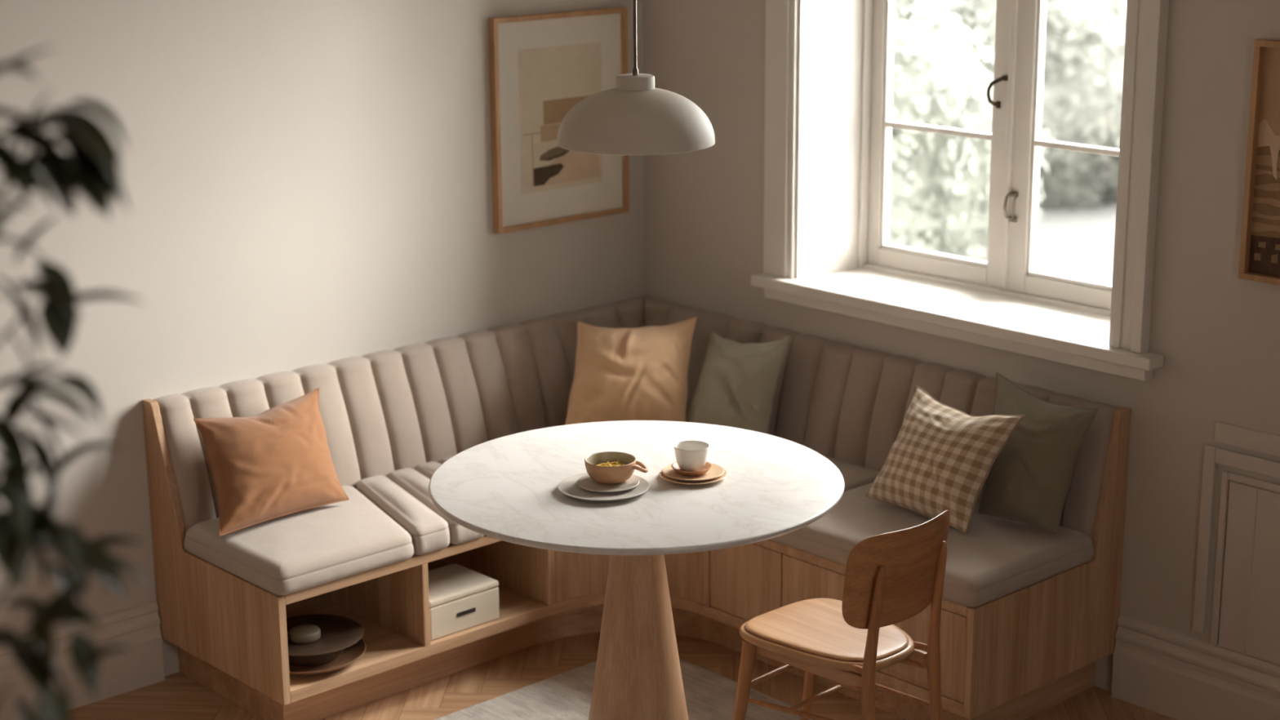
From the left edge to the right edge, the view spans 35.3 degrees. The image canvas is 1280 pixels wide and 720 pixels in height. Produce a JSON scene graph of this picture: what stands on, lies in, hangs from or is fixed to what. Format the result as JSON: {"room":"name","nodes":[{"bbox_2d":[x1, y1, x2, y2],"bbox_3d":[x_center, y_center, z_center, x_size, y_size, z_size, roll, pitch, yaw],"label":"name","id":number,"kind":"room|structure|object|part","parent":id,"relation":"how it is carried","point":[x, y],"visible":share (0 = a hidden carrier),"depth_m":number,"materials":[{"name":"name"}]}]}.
{"room":"dining room","nodes":[
{"label":"dining room","id":0,"kind":"room"},
{"bbox_2d":[0,0,644,675],"bbox_3d":[-2.158,-0.324,4.158,5.600,2.810,0.300,-13,19,-41],"label":"wall","id":1,"kind":"structure","parent":0,"point":[304,183],"depth_m":5.05,"materials":[{"name":"paint"}]},
{"bbox_2d":[0,600,164,719],"bbox_3d":[-3.170,1.174,3.358,5.303,0.210,0.022,-13,19,-41],"label":"baseboard","id":2,"kind":"structure","parent":1,"relation":"attached to","point":[137,628],"depth_m":4.99,"materials":[{"name":"beige paint"}]},
{"bbox_2d":[488,7,629,234],"bbox_3d":[-0.221,-0.680,5.668,0.488,0.592,0.025,-13,19,-41],"label":"framed print","id":3,"kind":"object","parent":1,"relation":"attached to","point":[542,65],"visible":0.87,"depth_m":5.64,"materials":[{"name":"white paper"}]},
{"bbox_2d":[71,631,1176,719],"bbox_3d":[-0.150,1.467,2.561,6.108,0.001,6.108,-13,19,-41],"label":"floor","id":4,"kind":"structure","parent":0,"point":[464,688],"depth_m":5.00,"materials":[{"name":"brown wood"}]},
{"bbox_2d":[0,45,149,719],"bbox_3d":[-0.625,0.677,1.824,0.397,1.908,0.360,-13,19,-41],"label":"potted plant","id":5,"kind":"object","parent":4,"relation":"on","point":[91,167],"visible":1,"depth_m":1.65,"materials":[{"name":"green plant"}]},
{"bbox_3d":[-0.585,0.626,1.813,0.187,1.391,0.037,-3,15,-10],"label":"stem","id":6,"kind":"part","parent":5,"relation":"part of","materials":[{"name":"green plant"}]},
{"bbox_3d":[-0.580,0.732,1.824,0.156,1.181,0.014,-5,15,-16],"label":"stem","id":7,"kind":"part","parent":5,"relation":"part of","materials":[{"name":"green plant"}]},
{"bbox_3d":[-0.561,0.564,1.784,0.177,1.526,0.032,-5,15,-19],"label":"stem","id":8,"kind":"part","parent":5,"relation":"part of","materials":[{"name":"green plant"}]},
{"bbox_2d":[434,658,801,719],"bbox_3d":[-0.130,1.054,4.121,1.867,0.011,1.618,-13,19,-41],"label":"rug","id":9,"kind":"object","parent":4,"relation":"on","point":[567,695],"visible":0.54,"depth_m":4.94,"materials":[{"name":"fabric"}]},
{"bbox_2d":[428,420,844,719],"bbox_3d":[-0.005,0.603,4.381,0.884,0.727,0.884,-13,19,-41],"label":"round table","id":10,"kind":"object","parent":9,"relation":"on","point":[504,488],"visible":0.84,"depth_m":4.29,"materials":[{"name":"white stone"}]},
{"bbox_2d":[557,472,648,501],"bbox_3d":[-0.076,0.268,4.204,0.192,0.012,0.192,-13,19,-41],"label":"dinner plate","id":11,"kind":"object","parent":10,"relation":"on","point":[568,486],"visible":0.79,"depth_m":4.18,"materials":[{"name":"white ceramic"}]},
{"bbox_2d":[576,474,639,492],"bbox_3d":[-0.067,0.259,4.221,0.132,0.008,0.132,-13,19,-41],"label":"saucer","id":12,"kind":"object","parent":11,"relation":"on","point":[586,482],"visible":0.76,"depth_m":4.20,"materials":[{"name":"white ceramic"}]},
{"bbox_2d":[584,451,648,484],"bbox_3d":[-0.058,0.231,4.228,0.109,0.046,0.121,-13,19,-41],"label":"bowl","id":13,"kind":"object","parent":12,"relation":"on","point":[601,474],"visible":1,"depth_m":4.20,"materials":[{"name":"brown ceramic"}]},
{"bbox_2d":[596,460,625,466],"bbox_3d":[-0.062,0.230,4.232,0.084,0.022,0.083,-13,19,-41],"label":"pasta","id":14,"kind":"object","parent":13,"relation":"in","point":[607,464],"visible":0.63,"depth_m":4.25,"materials":[{"name":"yellow food"}]},
{"bbox_3d":[0.001,0.226,4.219,0.031,0.020,0.040,2,15,10],"label":"handle","id":15,"kind":"part","parent":13,"relation":"part of","materials":[{"name":"brown ceramic"}]},
{"bbox_2d":[659,468,727,484],"bbox_3d":[0.114,0.246,4.286,0.145,0.010,0.145,-13,19,-41],"label":"plate","id":16,"kind":"object","parent":10,"relation":"on","point":[662,475],"visible":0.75,"depth_m":4.25,"materials":[{"name":"ceramic"}]},
{"bbox_2d":[662,462,724,480],"bbox_3d":[0.114,0.240,4.286,0.132,0.010,0.132,-13,19,-41],"label":"saucer","id":17,"kind":"object","parent":16,"relation":"on","point":[716,470],"visible":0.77,"depth_m":4.27,"materials":[{"name":"ceramic"}]},
{"bbox_2d":[671,461,711,475],"bbox_3d":[0.110,0.231,4.286,0.087,0.014,0.087,-13,19,-41],"label":"dish","id":18,"kind":"object","parent":17,"relation":"on","point":[674,465],"visible":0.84,"depth_m":4.26,"materials":[{"name":"ceramic"}]},
{"bbox_2d":[673,440,709,471],"bbox_3d":[0.110,0.208,4.282,0.076,0.055,0.076,-13,19,-41],"label":"cup","id":19,"kind":"object","parent":18,"relation":"on","point":[691,455],"visible":1,"depth_m":4.26,"materials":[{"name":"white ceramic"}]},
{"bbox_2d":[733,510,950,719],"bbox_3d":[0.432,0.632,4.351,0.331,0.683,0.502,-13,19,-41],"label":"dining chair","id":20,"kind":"object","parent":9,"relation":"on","point":[891,578],"visible":1,"depth_m":4.22,"materials":[{"name":"brown wood"}]},
{"bbox_3d":[0.222,0.778,4.418,0.077,0.366,0.033,9,18,33],"label":"leg","id":21,"kind":"part","parent":20,"relation":"part of","materials":[{"name":"brown wood"}]},
{"bbox_3d":[0.392,0.727,4.609,0.033,0.369,0.126,-4,15,-12],"label":"leg","id":22,"kind":"part","parent":20,"relation":"part of","materials":[{"name":"brown wood"}]},
{"bbox_3d":[0.356,0.645,4.274,0.321,0.030,0.014,13,20,42],"label":"seat rail","id":23,"kind":"part","parent":20,"relation":"part of","materials":[{"name":"brown wood"}]},
{"bbox_3d":[0.413,0.598,4.349,0.301,0.028,0.368,-13,19,-41],"label":"seat","id":24,"kind":"part","parent":20,"relation":"part of","materials":[{"name":"brown wood"}]},
{"bbox_3d":[0.447,0.641,4.179,0.016,0.019,0.079,-12,19,-38],"label":"seat rail","id":25,"kind":"part","parent":20,"relation":"part of","materials":[{"name":"brown wood"}]},
{"bbox_3d":[0.489,0.718,4.142,0.029,0.620,0.088,-10,18,-34],"label":"leg","id":26,"kind":"part","parent":20,"relation":"part of","materials":[{"name":"brown wood"}]},
{"bbox_3d":[0.550,0.437,4.169,0.323,0.217,0.068,-13,19,-41],"label":"backrest","id":27,"kind":"part","parent":20,"relation":"part of","materials":[{"name":"brown wood"}]},
{"bbox_3d":[0.505,0.610,4.406,0.014,0.030,0.320,-13,19,-39],"label":"seat rail","id":28,"kind":"part","parent":20,"relation":"part of","materials":[{"name":"brown wood"}]},
{"bbox_3d":[0.590,0.610,4.295,0.093,0.019,0.016,13,20,42],"label":"seat rail","id":29,"kind":"part","parent":20,"relation":"part of","materials":[{"name":"brown wood"}]},
{"bbox_3d":[0.646,0.679,4.269,0.080,0.627,0.034,6,16,24],"label":"leg","id":30,"kind":"part","parent":20,"relation":"part of","materials":[{"name":"brown wood"}]},
{"bbox_2d":[142,297,1130,719],"bbox_3d":[-0.022,0.463,4.956,1.681,0.735,1.725,-13,19,-41],"label":"bench","id":31,"kind":"object","parent":4,"relation":"on","point":[1028,612],"visible":0.51,"depth_m":4.98,"materials":[{"name":"beige fabric"}]},
{"bbox_3d":[-1.018,0.449,4.815,0.020,0.623,0.576,-13,19,-41],"label":"panel","id":32,"kind":"part","parent":31,"relation":"part of","materials":[{"name":"brown wood"}]},
{"bbox_2d":[193,387,349,536],"bbox_3d":[-0.903,0.244,4.923,0.422,0.248,0.212,-13,19,-41],"label":"throw pillow","id":33,"kind":"object","parent":31,"relation":"on","point":[275,462],"visible":1,"depth_m":4.87,"materials":[{"name":"orange fabric"}]},
{"bbox_2d":[183,485,413,595],"bbox_3d":[-0.788,0.424,4.914,0.509,0.081,0.446,-13,19,-41],"label":"seat cushion","id":34,"kind":"object","parent":31,"relation":"on","point":[369,535],"depth_m":4.80,"materials":[{"name":"fabric"}]},
{"bbox_2d":[288,638,366,675],"bbox_3d":[-0.797,0.713,4.859,0.270,0.027,0.270,-13,19,-41],"label":"serving plate","id":35,"kind":"object","parent":31,"relation":"on","point":[349,655],"visible":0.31,"depth_m":4.82,"materials":[{"name":"brown wood"}]},
{"bbox_2d":[288,648,343,666],"bbox_3d":[-0.797,0.695,4.862,0.178,0.046,0.178,-13,19,-41],"label":"bowl","id":36,"kind":"object","parent":35,"relation":"on","point":[312,660],"visible":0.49,"depth_m":4.79,"materials":[{"name":"brown ceramic"}]},
{"bbox_2d":[286,613,364,656],"bbox_3d":[-0.797,0.667,4.855,0.260,0.011,0.260,-13,19,-41],"label":"plate","id":37,"kind":"object","parent":36,"relation":"on","point":[338,633],"visible":0.65,"depth_m":4.87,"materials":[{"name":"brown ceramic"}]},
{"bbox_2d":[288,624,320,643],"bbox_3d":[-0.807,0.658,4.841,0.076,0.024,0.076,-13,19,-41],"label":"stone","id":38,"kind":"object","parent":37,"relation":"on","point":[302,633],"visible":1,"depth_m":4.82,"materials":[{"name":"stone"}]},
{"bbox_2d":[152,297,644,531],"bbox_3d":[-0.541,0.121,5.472,1.653,0.325,0.162,-13,19,-41],"label":"cushion","id":39,"kind":"object","parent":31,"relation":"on","point":[388,412],"depth_m":5.36,"materials":[{"name":"fabric"}]},
{"bbox_2d":[356,475,449,555],"bbox_3d":[-0.605,0.381,5.075,0.106,0.081,0.477,-8,16,-27],"label":"seat cushion","id":40,"kind":"object","parent":31,"relation":"on","point":[404,502],"depth_m":5.00,"materials":[{"name":"fabric"}]},
{"bbox_2d":[414,461,441,479],"bbox_3d":[-0.455,0.346,5.206,0.106,0.081,0.460,-9,17,-31],"label":"seat cushion","id":41,"kind":"object","parent":31,"relation":"on","point":[423,469],"depth_m":5.31,"materials":[{"name":"fabric"}]},
{"bbox_2d":[387,467,484,544],"bbox_3d":[-0.528,0.363,5.142,0.107,0.081,0.470,-8,17,-28],"label":"seat cushion","id":42,"kind":"object","parent":31,"relation":"on","point":[410,486],"depth_m":5.09,"materials":[{"name":"fabric"}]},
{"bbox_2d":[438,456,453,464],"bbox_3d":[-0.399,0.332,5.258,0.116,0.081,0.446,-13,19,-41],"label":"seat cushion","id":43,"kind":"object","parent":31,"relation":"on","point":[442,460],"depth_m":5.40,"materials":[{"name":"fabric"}]},
{"bbox_2d":[427,563,499,640],"bbox_3d":[-0.498,0.610,5.093,0.219,0.103,0.184,-13,19,-41],"label":"storage box","id":44,"kind":"object","parent":31,"relation":"on","point":[461,597],"visible":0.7,"depth_m":5.05,"materials":[{"name":"beige fabric"}]},
{"bbox_3d":[-0.498,0.568,5.082,0.219,0.016,0.183,-13,19,-41],"label":"lid","id":45,"kind":"part","parent":44,"relation":"part of","materials":[{"name":"beige fabric"}]},
{"bbox_3d":[-0.129,0.512,5.241,0.215,0.214,0.037,-6,15,-19],"label":"panel","id":46,"kind":"part","parent":31,"relation":"part of","materials":[{"name":"brown wood"}]},
{"bbox_2d":[564,316,696,425],"bbox_3d":[-0.030,0.052,5.530,0.365,0.298,0.241,0,15,3],"label":"throw pillow","id":47,"kind":"object","parent":31,"relation":"on","point":[639,373],"visible":0.82,"depth_m":5.48,"materials":[{"name":"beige fabric"}]},
{"bbox_3d":[0.078,0.513,5.232,0.215,0.214,0.037,6,16,24],"label":"panel","id":48,"kind":"part","parent":31,"relation":"part of","materials":[{"name":"brown wood"}]},
{"bbox_2d":[685,331,790,434],"bbox_3d":[0.238,0.065,5.486,0.187,0.291,0.309,-13,19,-41],"label":"throw pillow","id":49,"kind":"object","parent":31,"relation":"on","point":[736,385],"visible":0.79,"depth_m":5.43,"materials":[{"name":"green fabric"}]},
{"bbox_3d":[0.271,0.554,5.072,0.018,0.209,0.250,-13,19,-41],"label":"panel","id":50,"kind":"part","parent":31,"relation":"part of","materials":[{"name":"brown wood"}]},
{"bbox_2d":[826,457,879,491],"bbox_3d":[0.404,0.344,5.190,0.476,0.079,0.230,-13,19,-41],"label":"seat cushion","id":51,"kind":"object","parent":31,"relation":"on","point":[856,472],"depth_m":5.27,"materials":[{"name":"fabric"}]},
{"bbox_3d":[0.551,0.629,4.775,0.018,0.209,0.573,-13,19,-41],"label":"panel","id":52,"kind":"part","parent":31,"relation":"part of","materials":[{"name":"brown wood"}]},
{"bbox_2d":[643,297,1120,539],"bbox_3d":[0.539,0.127,5.420,0.131,0.325,1.696,-13,19,-41],"label":"cushion","id":53,"kind":"object","parent":31,"relation":"on","point":[846,403],"depth_m":5.32,"materials":[{"name":"fabric"}]},
{"bbox_3d":[0.534,0.718,4.801,0.003,0.005,0.545,-13,19,-41],"label":"drawer rail","id":54,"kind":"part","parent":31,"relation":"part of","materials":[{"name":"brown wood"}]},
{"bbox_2d":[770,482,1093,607],"bbox_3d":[0.698,0.422,4.877,0.478,0.081,0.654,-13,19,-41],"label":"seat cushion","id":55,"kind":"object","parent":31,"relation":"on","point":[998,562],"depth_m":4.76,"materials":[{"name":"fabric"}]},
{"bbox_2d":[865,385,1024,533],"bbox_3d":[0.723,0.238,4.851,0.170,0.280,0.384,-11,18,-35],"label":"throw pillow","id":56,"kind":"object","parent":31,"relation":"on","point":[941,456],"visible":0.98,"depth_m":4.79,"materials":[{"name":"beige fabric"}]},
{"bbox_2d":[977,371,1098,533],"bbox_3d":[0.924,0.222,4.813,0.150,0.315,0.310,-13,19,-41],"label":"throw pillow","id":57,"kind":"object","parent":31,"relation":"on","point":[1028,482],"visible":0.9,"depth_m":4.76,"materials":[{"name":"green fabric"}]},
{"bbox_3d":[0.955,0.466,4.697,0.576,0.623,0.020,-13,19,-41],"label":"panel","id":58,"kind":"part","parent":31,"relation":"part of","materials":[{"name":"brown wood"}]},
{"bbox_2d":[642,0,1279,692],"bbox_3d":[1.918,-0.335,4.087,0.354,2.810,5.900,-13,19,-41],"label":"wall","id":59,"kind":"structure","parent":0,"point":[1216,332],"depth_m":4.72,"materials":[{"name":"paint"}]},
{"bbox_2d":[751,0,1168,381],"bbox_3d":[0.883,-0.830,5.090,0.400,1.522,1.310,-13,19,-41],"label":"window","id":60,"kind":"structure","parent":59,"relation":"attached to","point":[838,91],"depth_m":5.34,"materials":[{"name":"white paint"}]},
{"bbox_3d":[0.376,-0.893,5.418,0.026,1.358,0.083,-13,19,-41],"label":"casing","id":61,"kind":"part","parent":60,"relation":"part of","materials":[{"name":"white paint"}]},
{"bbox_3d":[0.413,-0.885,5.384,0.018,1.358,0.018,-13,19,-41],"label":"casing","id":62,"kind":"part","parent":60,"relation":"part of","materials":[{"name":"white paint"}]},
{"bbox_3d":[0.645,-0.909,5.536,0.102,1.326,0.020,-13,19,-41],"label":"frame","id":63,"kind":"part","parent":60,"relation":"part of","materials":[{"name":"white paint"}]},
{"bbox_3d":[0.816,-0.852,5.363,0.045,1.277,0.481,-13,19,-41],"label":"sash","id":64,"kind":"part","parent":60,"relation":"part of","materials":[{"name":"white paint"}]},
{"bbox_3d":[0.874,-0.136,5.248,0.350,0.030,1.297,-13,19,-41],"label":"sill","id":65,"kind":"part","parent":60,"relation":"part of","materials":[{"name":"white paint"}]},
{"bbox_3d":[0.985,-0.183,5.355,0.090,0.015,0.972,-13,19,-41],"label":"frame","id":66,"kind":"part","parent":60,"relation":"part of","materials":[{"name":"white paint"}]},
{"bbox_3d":[0.928,-0.696,5.219,0.042,0.088,0.043,-13,19,-41],"label":"handle","id":67,"kind":"part","parent":60,"relation":"part of","materials":[{"name":"brown metal"}]},
{"bbox_3d":[0.967,-0.399,5.253,0.035,0.083,0.026,-13,19,-41],"label":"handle","id":68,"kind":"part","parent":60,"relation":"part of","materials":[{"name":"silver metal"}]},
{"bbox_3d":[1.142,-0.764,5.018,0.045,1.277,0.479,-13,19,-41],"label":"sash","id":69,"kind":"part","parent":60,"relation":"part of","materials":[{"name":"white paint"}]},
{"bbox_3d":[1.127,-0.686,4.601,0.007,1.358,0.018,-13,19,-41],"label":"casing","id":70,"kind":"part","parent":60,"relation":"part of","materials":[{"name":"white paint"}]},
{"bbox_3d":[1.144,-0.687,4.604,0.026,1.358,0.068,-13,19,-41],"label":"casing","id":71,"kind":"part","parent":60,"relation":"part of","materials":[{"name":"white paint"}]},
{"bbox_3d":[1.172,-0.677,4.566,0.038,1.358,0.029,-13,19,-41],"label":"casing","id":72,"kind":"part","parent":60,"relation":"part of","materials":[{"name":"white paint"}]},
{"bbox_2d":[1111,614,1279,719],"bbox_3d":[2.379,1.052,3.670,0.022,0.210,3.578,-13,19,-41],"label":"baseboard","id":73,"kind":"structure","parent":59,"relation":"attached to","point":[1177,676],"depth_m":4.79,"materials":[{"name":"beige paint"}]},
{"bbox_3d":[1.321,0.421,4.704,0.014,0.460,0.030,-13,19,-41],"label":"moulding","id":74,"kind":"part","parent":59,"relation":"part of","materials":[{"name":"beige paint"}]},
{"bbox_3d":[1.351,0.463,4.685,0.010,0.428,0.016,-13,19,-41],"label":"moulding","id":75,"kind":"part","parent":59,"relation":"part of","materials":[{"name":"beige paint"}]},
{"bbox_3d":[1.580,0.286,4.375,0.014,0.037,0.742,-13,19,-41],"label":"moulding","id":76,"kind":"part","parent":59,"relation":"part of","materials":[{"name":"beige paint"}]},
{"bbox_3d":[1.585,0.535,4.444,0.004,0.406,0.665,-13,19,-41],"label":"panel","id":77,"kind":"part","parent":59,"relation":"part of","materials":[{"name":"beige paint"}]},
{"bbox_3d":[1.582,0.327,4.387,0.010,0.018,0.674,-13,19,-41],"label":"moulding","id":78,"kind":"part","parent":59,"relation":"part of","materials":[{"name":"beige paint"}]},
{"bbox_2d":[1238,39,1279,285],"bbox_3d":[1.492,-0.401,4.282,0.023,0.530,0.438,-13,19,-41],"label":"framed photograph","id":79,"kind":"object","parent":59,"relation":"attached to","point":[1260,247],"visible":1,"depth_m":4.42,"materials":[{"name":"brown wood"}]},
{"bbox_3d":[-0.153,-1.254,1.900,5.940,0.100,5.900,-13,19,-41],"label":"ceiling","id":80,"kind":"structure","parent":0,"visible":0},
{"bbox_2d":[556,0,715,155],"bbox_3d":[-0.013,-1.067,3.942,0.323,1.292,0.323,-13,19,-41],"label":"pendant lamp","id":81,"kind":"object","parent":80,"relation":"hanging from","point":[635,117],"visible":1,"depth_m":3.99,"materials":[{"name":"white metal"}]},
{"bbox_3d":[-0.013,-1.119,3.928,0.012,1.124,0.012,-13,19,-41],"label":"rod","id":82,"kind":"part","parent":81,"relation":"part of","materials":[{"name":"grey metal"}]},
{"bbox_3d":[-0.009,-0.497,4.090,0.323,0.113,0.323,-13,19,-41],"label":"lamp shade","id":83,"kind":"part","parent":81,"relation":"part of","materials":[{"name":"white metal"}]},
{"label":"outside","id":84,"kind":"structure","parent":0,"visible":0},
{"bbox_2d":[1036,197,1116,246],"bbox_3d":[20.299,-7.927,51.175,88.500,0.200,120.000,-13,19,-41],"label":"ground","id":85,"kind":"structure","parent":84,"point":[1096,224],"depth_m":28.10,"materials":[{"name":"white"}]},
{"bbox_2d":[888,0,1054,261],"bbox_3d":[1.277,-0.654,14.281,3.188,4.602,3.340,-13,19,-41],"label":"tree","id":86,"kind":"object","parent":85,"relation":"on","point":[940,187],"visible":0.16,"depth_m":13.03,"materials":[{"name":"green plant"}]},
{"bbox_2d":[945,0,1127,209],"bbox_3d":[6.183,-4.356,30.012,5.122,5.375,5.202,-2,15,-7],"label":"tree","id":87,"kind":"object","parent":85,"relation":"on","point":[1085,39],"visible":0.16,"depth_m":27.99,"materials":[{"name":"green plant"}]},
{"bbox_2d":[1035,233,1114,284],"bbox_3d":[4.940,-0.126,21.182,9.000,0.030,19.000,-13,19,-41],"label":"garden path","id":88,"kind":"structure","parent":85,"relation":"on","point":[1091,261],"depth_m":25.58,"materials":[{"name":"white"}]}
]}

